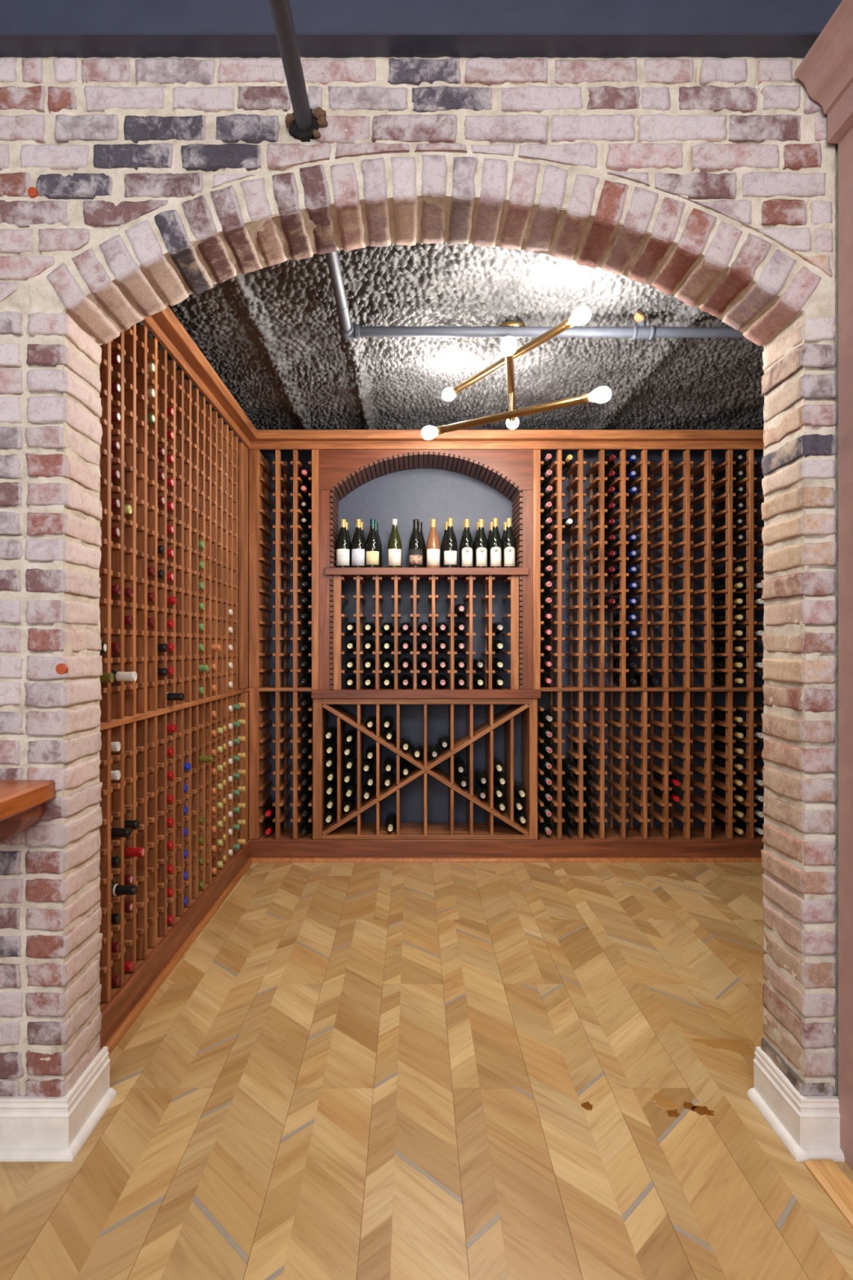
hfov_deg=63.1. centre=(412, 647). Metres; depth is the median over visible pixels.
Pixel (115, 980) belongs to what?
wine bottle
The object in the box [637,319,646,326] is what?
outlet
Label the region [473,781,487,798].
wine bottle
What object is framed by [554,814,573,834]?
wine bottle
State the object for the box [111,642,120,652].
wine bottle
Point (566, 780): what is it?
wine bottle
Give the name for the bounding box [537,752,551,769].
wine bottle
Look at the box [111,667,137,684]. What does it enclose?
wine bottle
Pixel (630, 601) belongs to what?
wine bottle
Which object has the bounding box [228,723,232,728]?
wine bottle
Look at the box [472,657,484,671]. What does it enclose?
wine bottle
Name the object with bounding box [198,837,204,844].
wine bottle
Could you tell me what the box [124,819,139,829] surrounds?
wine bottle
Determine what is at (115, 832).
wine bottle
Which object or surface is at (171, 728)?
wine bottle
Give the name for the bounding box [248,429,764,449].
trim
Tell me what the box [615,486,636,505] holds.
wine bottle
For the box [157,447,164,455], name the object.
wine bottle
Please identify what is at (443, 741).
wine bottle
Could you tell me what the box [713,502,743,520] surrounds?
wine bottle
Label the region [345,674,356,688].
wine bottle
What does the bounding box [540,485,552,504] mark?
wine bottle
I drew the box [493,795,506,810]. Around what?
wine bottle
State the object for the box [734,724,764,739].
wine bottle
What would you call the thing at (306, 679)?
wine bottle
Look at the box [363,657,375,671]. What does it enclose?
wine bottle
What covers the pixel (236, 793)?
wine bottle
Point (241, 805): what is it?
wine bottle
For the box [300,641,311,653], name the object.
wine bottle
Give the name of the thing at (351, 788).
wine bottle
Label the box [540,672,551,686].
wine bottle
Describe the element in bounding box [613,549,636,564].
wine bottle
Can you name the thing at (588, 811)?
wine bottle
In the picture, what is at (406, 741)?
wine bottle
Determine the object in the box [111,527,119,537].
wine bottle
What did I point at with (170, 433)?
wine bottle
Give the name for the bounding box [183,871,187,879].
wine bottle
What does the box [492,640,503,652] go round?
wine bottle
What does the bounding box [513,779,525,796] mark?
wine bottle
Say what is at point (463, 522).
wine bottle
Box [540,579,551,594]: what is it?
wine bottle
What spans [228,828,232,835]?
wine bottle
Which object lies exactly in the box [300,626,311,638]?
wine bottle
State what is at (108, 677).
wine bottle
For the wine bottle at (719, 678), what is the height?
0.074 m
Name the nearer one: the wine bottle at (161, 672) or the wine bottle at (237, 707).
the wine bottle at (161, 672)
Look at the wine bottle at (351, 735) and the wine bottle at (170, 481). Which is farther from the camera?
the wine bottle at (351, 735)
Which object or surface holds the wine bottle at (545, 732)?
in the wine rack at (688, 831)
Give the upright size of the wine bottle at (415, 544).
0.304 m
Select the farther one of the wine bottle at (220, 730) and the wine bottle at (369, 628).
the wine bottle at (369, 628)
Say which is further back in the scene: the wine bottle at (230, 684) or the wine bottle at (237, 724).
the wine bottle at (237, 724)
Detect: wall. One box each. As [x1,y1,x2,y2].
[0,56,838,1097]
[233,427,764,839]
[838,126,852,1170]
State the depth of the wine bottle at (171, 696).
2.75 m
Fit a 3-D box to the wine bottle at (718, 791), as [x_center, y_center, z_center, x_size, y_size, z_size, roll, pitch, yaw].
[1.929,0.891,4.231,0.075,0.074,0.297,0,0,0]
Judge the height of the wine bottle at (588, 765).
0.074 m
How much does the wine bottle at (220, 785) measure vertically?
0.075 m
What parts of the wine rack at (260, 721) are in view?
cross rail, panel, cross rail, cross rail, cross rail, cross rail, cross rail, cross rail, cross rail, cross rail, cross rail, cross rail, cross rail, cross rail, cross rail, cross rail, cross rail, rail, cross rail, cross rail, cross rail, cross rail, cross rail, cross rail, cross rail, cross rail, cross rail, cross rail, cross rail, cross rail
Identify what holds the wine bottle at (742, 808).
in the wine rack at (688, 831)
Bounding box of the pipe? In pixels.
[268,0,745,340]
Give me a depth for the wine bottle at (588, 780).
4.16 m
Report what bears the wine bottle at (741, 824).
on the wine rack at (688, 831)
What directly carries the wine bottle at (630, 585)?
in the wine rack at (687, 466)
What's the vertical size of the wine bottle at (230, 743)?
0.075 m
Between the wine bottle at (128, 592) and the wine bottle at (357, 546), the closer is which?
the wine bottle at (128, 592)
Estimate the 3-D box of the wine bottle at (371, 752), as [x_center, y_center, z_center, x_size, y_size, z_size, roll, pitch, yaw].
[-0.251,0.636,4.212,0.070,0.069,0.277,0,0,0]
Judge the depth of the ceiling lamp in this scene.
2.83 m
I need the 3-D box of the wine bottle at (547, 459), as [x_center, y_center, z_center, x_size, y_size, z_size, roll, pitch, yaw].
[0.803,-1.126,4.231,0.075,0.074,0.297,0,0,0]
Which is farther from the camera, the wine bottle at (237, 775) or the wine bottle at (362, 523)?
the wine bottle at (362, 523)
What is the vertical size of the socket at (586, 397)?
0.035 m
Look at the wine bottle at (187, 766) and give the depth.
2.96 m
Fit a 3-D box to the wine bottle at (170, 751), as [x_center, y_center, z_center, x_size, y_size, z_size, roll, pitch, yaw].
[-1.105,0.416,2.767,0.296,0.075,0.074,0,0,0]
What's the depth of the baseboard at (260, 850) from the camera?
4.06 m
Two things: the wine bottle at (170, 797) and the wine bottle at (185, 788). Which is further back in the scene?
the wine bottle at (185, 788)
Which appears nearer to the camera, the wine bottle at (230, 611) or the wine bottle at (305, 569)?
the wine bottle at (230, 611)
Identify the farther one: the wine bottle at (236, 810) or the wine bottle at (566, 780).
the wine bottle at (566, 780)
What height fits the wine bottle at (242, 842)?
0.075 m
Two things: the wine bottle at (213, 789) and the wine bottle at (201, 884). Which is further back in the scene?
the wine bottle at (213, 789)
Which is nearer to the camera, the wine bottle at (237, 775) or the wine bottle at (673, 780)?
the wine bottle at (237, 775)
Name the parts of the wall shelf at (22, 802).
shelf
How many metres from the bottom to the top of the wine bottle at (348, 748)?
0.069 m
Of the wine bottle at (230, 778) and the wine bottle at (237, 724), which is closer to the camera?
the wine bottle at (230, 778)
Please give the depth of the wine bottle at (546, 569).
4.16 m
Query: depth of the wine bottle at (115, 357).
2.25 m
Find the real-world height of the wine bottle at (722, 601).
0.074 m
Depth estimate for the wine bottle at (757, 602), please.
4.15 m
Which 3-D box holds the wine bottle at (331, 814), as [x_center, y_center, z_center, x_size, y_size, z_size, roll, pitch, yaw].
[-0.496,1.011,4.212,0.070,0.069,0.277,0,0,0]
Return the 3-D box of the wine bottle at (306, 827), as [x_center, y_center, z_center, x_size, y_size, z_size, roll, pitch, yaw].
[-0.640,1.084,4.231,0.075,0.074,0.296,0,0,0]
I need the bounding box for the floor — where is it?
[0,862,852,1279]
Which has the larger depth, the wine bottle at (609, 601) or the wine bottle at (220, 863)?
the wine bottle at (609, 601)
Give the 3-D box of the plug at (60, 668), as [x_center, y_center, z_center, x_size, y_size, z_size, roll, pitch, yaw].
[-0.871,0.052,1.722,0.029,0.029,0.011,0,0,0]
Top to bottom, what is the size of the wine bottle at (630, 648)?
0.074 m
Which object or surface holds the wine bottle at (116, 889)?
in the wine rack at (142, 789)
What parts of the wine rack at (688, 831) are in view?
cross rail, cross rail, cross rail, cross rail, cross rail, cross rail, cross rail, cross rail, cross rail, cross rail, cross rail, cross rail, cross rail, cross rail, cross rail, cross rail, cross rail, cross rail, cross rail, cross rail, cross rail, cross rail, cross rail, cross rail, cross rail, cross rail, cross rail, cross rail, cross rail, cross rail, cross rail, cross rail, cross rail, cross rail, cross rail, cross rail, cross rail, cross rail, cross rail, cross rail, cross rail, cross rail, cross rail, cross rail, cross rail, cross rail, cross rail, cross rail, rail, cross rail, cross rail, cross rail, cross rail, cross rail, cross rail, cross rail, cross rail, cross rail, cross rail, cross rail, cross rail, cross rail, cross rail, cross rail, cross rail, cross rail, cross rail, cross rail, cross rail, cross rail, cross rail, cross rail, cross rail, cross rail, cross rail, cross rail, cross rail, cross rail, cross rail, cross rail, cross rail, cross rail, cross rail, cross rail, cross rail, cross rail, cross rail, cross rail, cross rail, cross rail, cross rail, cross rail, cross rail, cross rail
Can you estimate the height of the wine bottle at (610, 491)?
0.074 m
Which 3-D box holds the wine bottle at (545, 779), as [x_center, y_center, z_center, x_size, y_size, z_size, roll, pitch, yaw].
[0.803,0.792,4.231,0.075,0.074,0.297,0,0,0]
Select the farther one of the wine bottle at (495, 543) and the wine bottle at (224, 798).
the wine bottle at (495, 543)
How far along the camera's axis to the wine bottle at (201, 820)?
3.16 m
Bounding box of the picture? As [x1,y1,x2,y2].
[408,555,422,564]
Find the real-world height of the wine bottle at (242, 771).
0.075 m
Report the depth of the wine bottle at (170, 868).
2.76 m
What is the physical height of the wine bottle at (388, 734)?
0.069 m
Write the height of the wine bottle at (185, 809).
0.075 m
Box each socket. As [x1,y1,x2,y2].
[435,425,444,434]
[451,385,460,394]
[504,352,514,359]
[563,316,574,329]
[580,392,591,403]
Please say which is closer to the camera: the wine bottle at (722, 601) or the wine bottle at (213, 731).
the wine bottle at (213, 731)
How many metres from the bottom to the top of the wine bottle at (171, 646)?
0.075 m
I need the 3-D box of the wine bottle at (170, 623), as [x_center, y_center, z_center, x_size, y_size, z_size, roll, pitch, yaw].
[-1.105,-0.094,2.767,0.296,0.075,0.074,0,0,0]
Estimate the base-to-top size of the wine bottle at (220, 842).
0.075 m
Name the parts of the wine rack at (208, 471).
cross rail, cross rail, cross rail, cross rail, cross rail, cross rail, cross rail, cross rail, cross rail, cross rail, cross rail, cross rail, cross rail, cross rail, cross rail, cross rail, cross rail, cross rail, cross rail, cross rail, cross rail, cross rail, cross rail, cross rail, cross rail, cross rail, cross rail, cross rail, cross rail, cross rail, cross rail, cross rail, cross rail, cross rail, cross rail, cross rail, cross rail, cross rail, cross rail, cross rail, cross rail, cross rail, cross rail, cross rail, cross rail, cross rail, cross rail, cross rail, cross rail, cross rail, cross rail, cross rail, cross rail, cross rail, cross rail, cross rail, cross rail, cross rail, cross rail, cross rail, cross rail, cross rail, cross rail, cross rail, cross rail, cross rail, cross rail, cross rail, cross rail, cross rail, cross rail, cross rail, cross rail, cross rail, cross rail, cross rail, cross rail, cross rail, cross rail, cross rail, cross rail, cross rail, cross rail, cross rail, cross rail, cross rail, cross rail, cross rail, cross rail, cross rail, cross rail, cross rail, cross rail, cross rail, cross rail, cross rail, cross rail, cross rail, cross rail, cross rail, cross rail, cross rail, cross rail, cross rail, cross rail, cross rail, cross rail, cross rail, cross rail, cross rail, cross rail, cross rail, cross rail, cross rail, cross rail, cross rail, cross rail, cross rail, cross rail, cross rail, cross rail, cross rail, cross rail, cross rail, cross rail, cross rail, cross rail, cross rail, cross rail, cross rail, cross rail, cross rail, cross rail, cross rail, cross rail, cross rail, cross rail, cross rail, cross rail, cross rail, cross rail, cross rail, cross rail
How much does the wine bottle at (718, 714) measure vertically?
0.074 m
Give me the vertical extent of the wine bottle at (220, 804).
0.075 m
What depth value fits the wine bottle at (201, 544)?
3.16 m
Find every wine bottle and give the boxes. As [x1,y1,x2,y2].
[99,672,114,683]
[100,642,106,653]
[111,353,120,364]
[111,382,120,392]
[111,411,120,422]
[111,440,119,450]
[111,469,119,479]
[111,497,119,508]
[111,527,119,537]
[111,585,120,595]
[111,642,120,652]
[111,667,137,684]
[111,742,120,751]
[111,770,120,780]
[111,826,131,837]
[111,856,120,866]
[111,880,137,897]
[111,913,120,924]
[111,942,120,952]
[111,974,120,986]
[124,504,132,514]
[124,587,133,596]
[124,615,133,624]
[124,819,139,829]
[124,846,144,857]
[124,874,133,884]
[124,902,133,911]
[124,960,133,971]
[147,362,155,372]
[147,388,155,397]
[147,413,155,422]
[147,566,155,575]
[147,592,155,600]
[147,617,155,626]
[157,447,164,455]
[157,471,164,479]
[157,496,164,504]
[157,545,164,553]
[157,569,164,577]
[157,643,168,651]
[157,667,168,675]
[167,407,173,415]
[167,431,173,439]
[167,454,173,462]
[167,478,173,486]
[167,502,173,510]
[167,525,173,533]
[167,549,173,557]
[167,573,173,581]
[167,596,177,604]
[167,620,173,627]
[167,643,173,651]
[167,666,173,675]
[167,692,184,701]
[167,724,177,732]
[167,747,173,755]
[167,771,173,779]
[167,795,173,803]
[167,817,173,826]
[167,841,173,849]
[167,865,173,873]
[167,888,173,897]
[167,915,173,924]
[183,763,191,770]
[183,784,187,792]
[183,806,187,813]
[183,828,187,835]
[183,849,187,857]
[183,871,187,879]
[183,897,187,905]
[198,541,204,547]
[198,561,204,568]
[198,582,204,589]
[198,603,204,609]
[198,623,204,630]
[198,644,204,651]
[198,664,208,671]
[198,687,204,693]
[198,755,213,762]
[198,817,204,823]
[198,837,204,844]
[198,857,204,865]
[198,881,204,888]
[211,644,221,650]
[211,663,216,670]
[211,684,216,691]
[211,711,216,717]
[211,729,216,736]
[211,749,216,755]
[211,768,216,774]
[211,787,216,794]
[211,806,216,813]
[211,826,216,832]
[211,844,216,852]
[211,867,216,874]
[217,727,222,733]
[217,746,222,752]
[217,764,222,771]
[217,783,222,790]
[217,802,222,808]
[217,820,222,826]
[217,839,222,845]
[217,861,222,867]
[222,761,226,768]
[222,779,226,786]
[222,797,226,804]
[222,815,226,822]
[222,854,226,861]
[228,608,232,615]
[228,626,232,632]
[228,644,232,650]
[228,662,232,668]
[228,681,232,687]
[228,705,232,711]
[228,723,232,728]
[228,740,232,746]
[228,758,232,764]
[228,776,232,782]
[228,793,232,799]
[228,811,232,817]
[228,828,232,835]
[228,848,232,855]
[233,703,239,710]
[233,720,239,727]
[233,737,239,744]
[233,755,239,761]
[233,772,239,778]
[233,789,239,795]
[233,806,239,813]
[233,823,239,830]
[233,844,239,849]
[238,702,245,708]
[238,719,245,724]
[238,736,245,742]
[238,752,245,758]
[238,768,245,775]
[238,786,245,791]
[238,802,245,808]
[238,819,245,825]
[238,839,245,844]
[265,797,281,816]
[265,814,283,834]
[300,469,311,488]
[300,485,311,503]
[300,501,311,519]
[300,517,311,534]
[300,548,311,564]
[300,564,311,578]
[300,595,311,608]
[300,610,311,623]
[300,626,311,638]
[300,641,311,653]
[300,657,311,669]
[300,672,311,686]
[300,693,312,707]
[300,708,312,723]
[300,752,312,769]
[300,782,312,800]
[300,813,312,834]
[301,533,311,549]
[301,579,311,594]
[301,723,312,738]
[301,737,312,754]
[301,767,312,785]
[301,796,312,816]
[324,724,337,739]
[324,738,337,754]
[324,751,337,767]
[324,777,337,794]
[324,804,337,822]
[325,791,337,808]
[326,764,337,780]
[336,519,350,567]
[342,742,356,755]
[342,767,356,782]
[342,795,355,811]
[344,728,357,742]
[344,753,357,768]
[344,779,357,796]
[345,622,356,635]
[345,640,356,652]
[345,657,356,671]
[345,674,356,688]
[346,521,351,567]
[351,519,365,567]
[360,521,366,544]
[361,756,374,771]
[361,782,374,799]
[363,622,375,635]
[363,640,375,652]
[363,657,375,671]
[363,674,375,688]
[364,714,376,728]
[364,743,376,759]
[365,519,379,567]
[365,768,376,785]
[375,521,382,567]
[381,622,394,635]
[381,640,394,652]
[381,657,394,671]
[381,674,394,688]
[381,715,394,728]
[382,755,395,771]
[382,770,394,786]
[383,726,395,740]
[385,812,396,831]
[387,519,401,567]
[399,622,412,635]
[399,640,412,652]
[399,657,412,671]
[399,674,412,688]
[400,735,411,751]
[400,759,411,775]
[408,519,422,567]
[411,742,422,757]
[417,622,430,635]
[417,640,430,652]
[417,657,430,671]
[417,674,430,688]
[418,521,426,567]
[426,519,439,567]
[427,742,439,757]
[435,622,448,635]
[435,640,448,652]
[435,657,448,671]
[435,674,448,688]
[436,733,449,748]
[440,521,447,567]
[443,518,457,567]
[453,604,466,617]
[453,622,466,635]
[453,640,466,652]
[453,657,466,671]
[453,674,466,688]
[453,756,465,773]
[455,771,468,786]
[458,522,464,567]
[460,519,473,567]
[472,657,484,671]
[472,674,484,688]
[473,522,478,567]
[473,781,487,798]
[474,519,488,567]
[474,767,488,783]
[487,521,493,567]
[488,518,502,567]
[492,622,503,635]
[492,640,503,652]
[492,657,503,671]
[492,674,503,688]
[493,755,503,771]
[493,769,506,784]
[493,779,503,796]
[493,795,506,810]
[501,521,506,567]
[502,518,515,567]
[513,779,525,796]
[513,792,523,809]
[513,808,526,823]
[537,709,552,723]
[537,724,552,738]
[537,737,552,754]
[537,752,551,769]
[537,767,551,785]
[537,782,552,800]
[537,797,551,816]
[537,813,551,834]
[540,453,551,473]
[540,469,551,488]
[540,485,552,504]
[540,501,551,519]
[540,517,551,534]
[540,533,552,549]
[540,548,552,564]
[540,564,552,579]
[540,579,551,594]
[540,595,551,608]
[540,610,551,623]
[540,626,551,639]
[540,641,551,653]
[540,657,551,670]
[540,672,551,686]
[554,755,573,770]
[554,768,573,786]
[554,784,573,801]
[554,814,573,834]
[555,800,573,817]
[561,454,572,475]
[561,518,573,534]
[573,742,593,755]
[573,756,594,770]
[573,769,594,786]
[573,784,594,801]
[573,800,593,817]
[573,815,594,834]
[593,549,615,564]
[593,564,614,578]
[593,595,615,608]
[594,533,615,550]
[595,454,615,475]
[595,502,615,519]
[595,518,615,535]
[596,470,614,490]
[596,486,614,505]
[613,533,636,550]
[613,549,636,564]
[613,564,636,580]
[613,580,636,595]
[613,595,636,608]
[613,611,635,623]
[613,627,636,639]
[613,643,636,654]
[613,657,636,670]
[613,672,635,686]
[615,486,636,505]
[616,454,635,475]
[616,470,635,490]
[633,672,657,686]
[653,771,679,786]
[653,786,679,801]
[713,454,742,475]
[713,470,743,490]
[713,486,743,505]
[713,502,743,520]
[713,518,742,535]
[713,533,743,550]
[713,564,743,580]
[713,580,742,595]
[713,595,742,609]
[713,612,742,622]
[713,627,742,638]
[713,643,743,654]
[713,657,742,669]
[713,672,743,686]
[713,709,742,724]
[713,724,743,739]
[713,739,743,755]
[713,755,742,770]
[713,770,742,786]
[713,785,743,801]
[713,800,743,817]
[713,816,743,834]
[733,770,762,786]
[733,785,764,801]
[733,800,764,817]
[733,816,763,834]
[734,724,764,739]
[735,657,763,669]
[736,627,764,638]
[737,580,762,595]
[737,595,764,606]
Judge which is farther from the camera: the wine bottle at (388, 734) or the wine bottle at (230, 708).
the wine bottle at (388, 734)
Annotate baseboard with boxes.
[0,1046,116,1161]
[99,840,253,1055]
[248,839,764,862]
[746,1046,844,1161]
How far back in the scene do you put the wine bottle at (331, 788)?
4.15 m
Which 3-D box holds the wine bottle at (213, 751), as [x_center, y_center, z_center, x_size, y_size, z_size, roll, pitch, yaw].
[-1.105,0.509,3.373,0.296,0.075,0.074,0,0,0]
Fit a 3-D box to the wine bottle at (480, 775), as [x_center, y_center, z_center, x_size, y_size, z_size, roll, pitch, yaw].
[0.417,0.784,4.212,0.070,0.069,0.277,0,0,0]
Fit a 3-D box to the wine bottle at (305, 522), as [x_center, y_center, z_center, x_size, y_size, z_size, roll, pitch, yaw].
[-0.640,-0.750,4.231,0.075,0.074,0.297,0,0,0]
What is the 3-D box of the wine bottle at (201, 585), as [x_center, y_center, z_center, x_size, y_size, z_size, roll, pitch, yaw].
[-1.105,-0.282,3.171,0.296,0.075,0.074,0,0,0]
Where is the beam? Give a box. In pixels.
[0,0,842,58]
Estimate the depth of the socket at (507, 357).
2.56 m
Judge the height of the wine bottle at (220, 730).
0.075 m
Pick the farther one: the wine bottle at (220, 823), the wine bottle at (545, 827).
the wine bottle at (545, 827)
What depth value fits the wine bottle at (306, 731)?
4.16 m
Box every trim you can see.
[142,305,257,449]
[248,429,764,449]
[794,0,852,143]
[804,1159,852,1228]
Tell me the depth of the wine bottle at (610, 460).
4.16 m
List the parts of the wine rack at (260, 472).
panel, cross rail, cross rail, cross rail, cross rail, cross rail, cross rail, cross rail, cross rail, cross rail, cross rail, cross rail, cross rail, cross rail, cross rail, cross rail, cross rail, cross rail, cross rail, cross rail, cross rail, cross rail, cross rail, cross rail, cross rail, cross rail, cross rail, cross rail, cross rail, cross rail, cross rail, cross rail, cross rail, cross rail, cross rail, cross rail, cross rail, cross rail, cross rail, cross rail, cross rail, cross rail, cross rail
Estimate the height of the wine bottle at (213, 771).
0.075 m
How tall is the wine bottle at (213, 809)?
0.075 m
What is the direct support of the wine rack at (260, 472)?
on the wine rack at (260, 721)
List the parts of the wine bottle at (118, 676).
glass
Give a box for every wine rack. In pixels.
[99,323,248,722]
[99,688,248,1009]
[248,449,311,688]
[248,684,312,839]
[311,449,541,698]
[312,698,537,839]
[537,684,764,839]
[540,449,764,688]
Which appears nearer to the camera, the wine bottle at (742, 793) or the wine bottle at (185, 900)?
the wine bottle at (185, 900)
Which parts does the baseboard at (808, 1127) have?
shoe moulding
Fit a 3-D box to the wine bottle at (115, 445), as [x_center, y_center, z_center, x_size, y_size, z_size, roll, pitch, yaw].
[-1.107,-0.659,2.261,0.297,0.075,0.074,0,0,0]
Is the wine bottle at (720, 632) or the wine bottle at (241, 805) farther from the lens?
the wine bottle at (720, 632)
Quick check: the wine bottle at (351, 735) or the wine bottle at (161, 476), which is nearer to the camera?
the wine bottle at (161, 476)
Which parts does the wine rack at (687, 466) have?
cross rail, cross rail, cross rail, cross rail, cross rail, cross rail, cross rail, cross rail, cross rail, cross rail, cross rail, cross rail, cross rail, cross rail, cross rail, cross rail, cross rail, cross rail, cross rail, cross rail, cross rail, cross rail, cross rail, cross rail, cross rail, cross rail, cross rail, cross rail, cross rail, cross rail, cross rail, cross rail, cross rail, cross rail, cross rail, cross rail, cross rail, cross rail, cross rail, cross rail, cross rail, cross rail, cross rail, cross rail, cross rail, cross rail, cross rail, cross rail, cross rail, cross rail, cross rail, cross rail, cross rail, cross rail, cross rail, cross rail, cross rail, cross rail, cross rail, cross rail, cross rail, cross rail, cross rail, cross rail, cross rail, cross rail, cross rail, cross rail, cross rail, cross rail, cross rail, cross rail, cross rail, cross rail, cross rail, cross rail, cross rail, cross rail, cross rail, cross rail, cross rail, cross rail, cross rail, cross rail, cross rail, cross rail, cross rail, cross rail, cross rail, cross rail, cross rail, cross rail, cross rail, cross rail, cross rail, cross rail, cross rail, cross rail, cross rail, cross rail, cross rail, cross rail, cross rail, cross rail, cross rail, cross rail, cross rail, cross rail, cross rail, cross rail, cross rail, cross rail, cross rail, cross rail, cross rail, cross rail, cross rail, cross rail, cross rail, cross rail, cross rail, cross rail, cross rail, cross rail, cross rail, cross rail, cross rail, cross rail, cross rail, cross rail, cross rail, cross rail, cross rail, cross rail, cross rail, cross rail, cross rail, cross rail, cross rail, cross rail, cross rail, cross rail, cross rail, cross rail, cross rail, cross rail, cross rail, cross rail, cross rail, cross rail, cross rail, cross rail, cross rail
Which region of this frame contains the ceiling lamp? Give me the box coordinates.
[421,306,611,439]
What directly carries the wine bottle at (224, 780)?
in the wine rack at (142, 789)
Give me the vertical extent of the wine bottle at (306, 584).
0.074 m
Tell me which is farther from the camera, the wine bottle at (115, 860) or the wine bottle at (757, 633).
the wine bottle at (757, 633)
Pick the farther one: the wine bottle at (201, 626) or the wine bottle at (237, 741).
the wine bottle at (237, 741)
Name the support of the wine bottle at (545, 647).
in the wine rack at (687, 466)
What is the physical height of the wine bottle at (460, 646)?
0.079 m
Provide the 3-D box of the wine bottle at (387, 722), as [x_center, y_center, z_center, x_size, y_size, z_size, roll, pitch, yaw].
[-0.153,0.454,4.212,0.070,0.069,0.277,0,0,0]
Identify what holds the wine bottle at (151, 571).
in the wine rack at (208, 471)
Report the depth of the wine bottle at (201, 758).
3.16 m
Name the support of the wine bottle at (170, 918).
in the wine rack at (142, 789)
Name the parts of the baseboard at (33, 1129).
shoe moulding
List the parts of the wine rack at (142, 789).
cross rail, cross rail, cross rail, cross rail, cross rail, cross rail, cross rail, cross rail, cross rail, cross rail, cross rail, cross rail, cross rail, cross rail, cross rail, cross rail, cross rail, cross rail, cross rail, cross rail, cross rail, cross rail, cross rail, cross rail, cross rail, cross rail, cross rail, cross rail, cross rail, cross rail, cross rail, cross rail, cross rail, cross rail, cross rail, cross rail, cross rail, cross rail, cross rail, cross rail, cross rail, cross rail, cross rail, cross rail, cross rail, cross rail, cross rail, cross rail, cross rail, cross rail, cross rail, cross rail, cross rail, rail, cross rail, cross rail, cross rail, cross rail, cross rail, cross rail, cross rail, cross rail, cross rail, cross rail, cross rail, cross rail, cross rail, cross rail, cross rail, cross rail, cross rail, cross rail, cross rail, cross rail, cross rail, cross rail, cross rail, cross rail, cross rail, cross rail, cross rail, cross rail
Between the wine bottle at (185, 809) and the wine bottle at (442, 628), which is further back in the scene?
the wine bottle at (442, 628)
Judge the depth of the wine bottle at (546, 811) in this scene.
4.17 m
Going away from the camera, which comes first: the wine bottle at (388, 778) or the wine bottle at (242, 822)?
the wine bottle at (242, 822)
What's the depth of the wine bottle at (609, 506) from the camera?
4.15 m
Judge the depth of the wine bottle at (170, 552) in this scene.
2.76 m
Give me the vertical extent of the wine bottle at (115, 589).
0.075 m
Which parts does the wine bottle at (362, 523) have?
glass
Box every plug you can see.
[27,186,38,198]
[55,663,68,674]
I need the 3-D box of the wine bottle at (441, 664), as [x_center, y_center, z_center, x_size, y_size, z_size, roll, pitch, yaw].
[0.178,0.102,4.235,0.080,0.079,0.296,0,0,0]
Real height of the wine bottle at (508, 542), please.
0.310 m
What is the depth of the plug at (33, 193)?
1.72 m
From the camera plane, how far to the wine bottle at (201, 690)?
3.16 m
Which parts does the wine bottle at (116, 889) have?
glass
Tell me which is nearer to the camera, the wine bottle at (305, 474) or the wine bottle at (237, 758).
the wine bottle at (237, 758)
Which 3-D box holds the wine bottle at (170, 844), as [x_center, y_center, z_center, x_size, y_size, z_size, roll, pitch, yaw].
[-1.105,0.789,2.767,0.296,0.075,0.074,0,0,0]
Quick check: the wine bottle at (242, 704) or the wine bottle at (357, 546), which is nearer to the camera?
the wine bottle at (242, 704)
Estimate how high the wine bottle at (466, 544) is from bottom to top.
0.304 m
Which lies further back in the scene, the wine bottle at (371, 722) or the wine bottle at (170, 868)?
the wine bottle at (371, 722)
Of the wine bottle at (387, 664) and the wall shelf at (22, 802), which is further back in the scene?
the wine bottle at (387, 664)
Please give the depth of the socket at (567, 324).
2.57 m
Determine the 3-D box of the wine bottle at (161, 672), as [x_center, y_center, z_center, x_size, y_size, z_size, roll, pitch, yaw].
[-1.093,0.094,2.666,0.296,0.075,0.074,0,0,0]
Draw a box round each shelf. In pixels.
[0,779,54,841]
[324,567,528,575]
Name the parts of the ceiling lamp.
bulb, bulb, bulb, arm, arm, stem, arm, bulb, bulb, bulb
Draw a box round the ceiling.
[136,242,764,431]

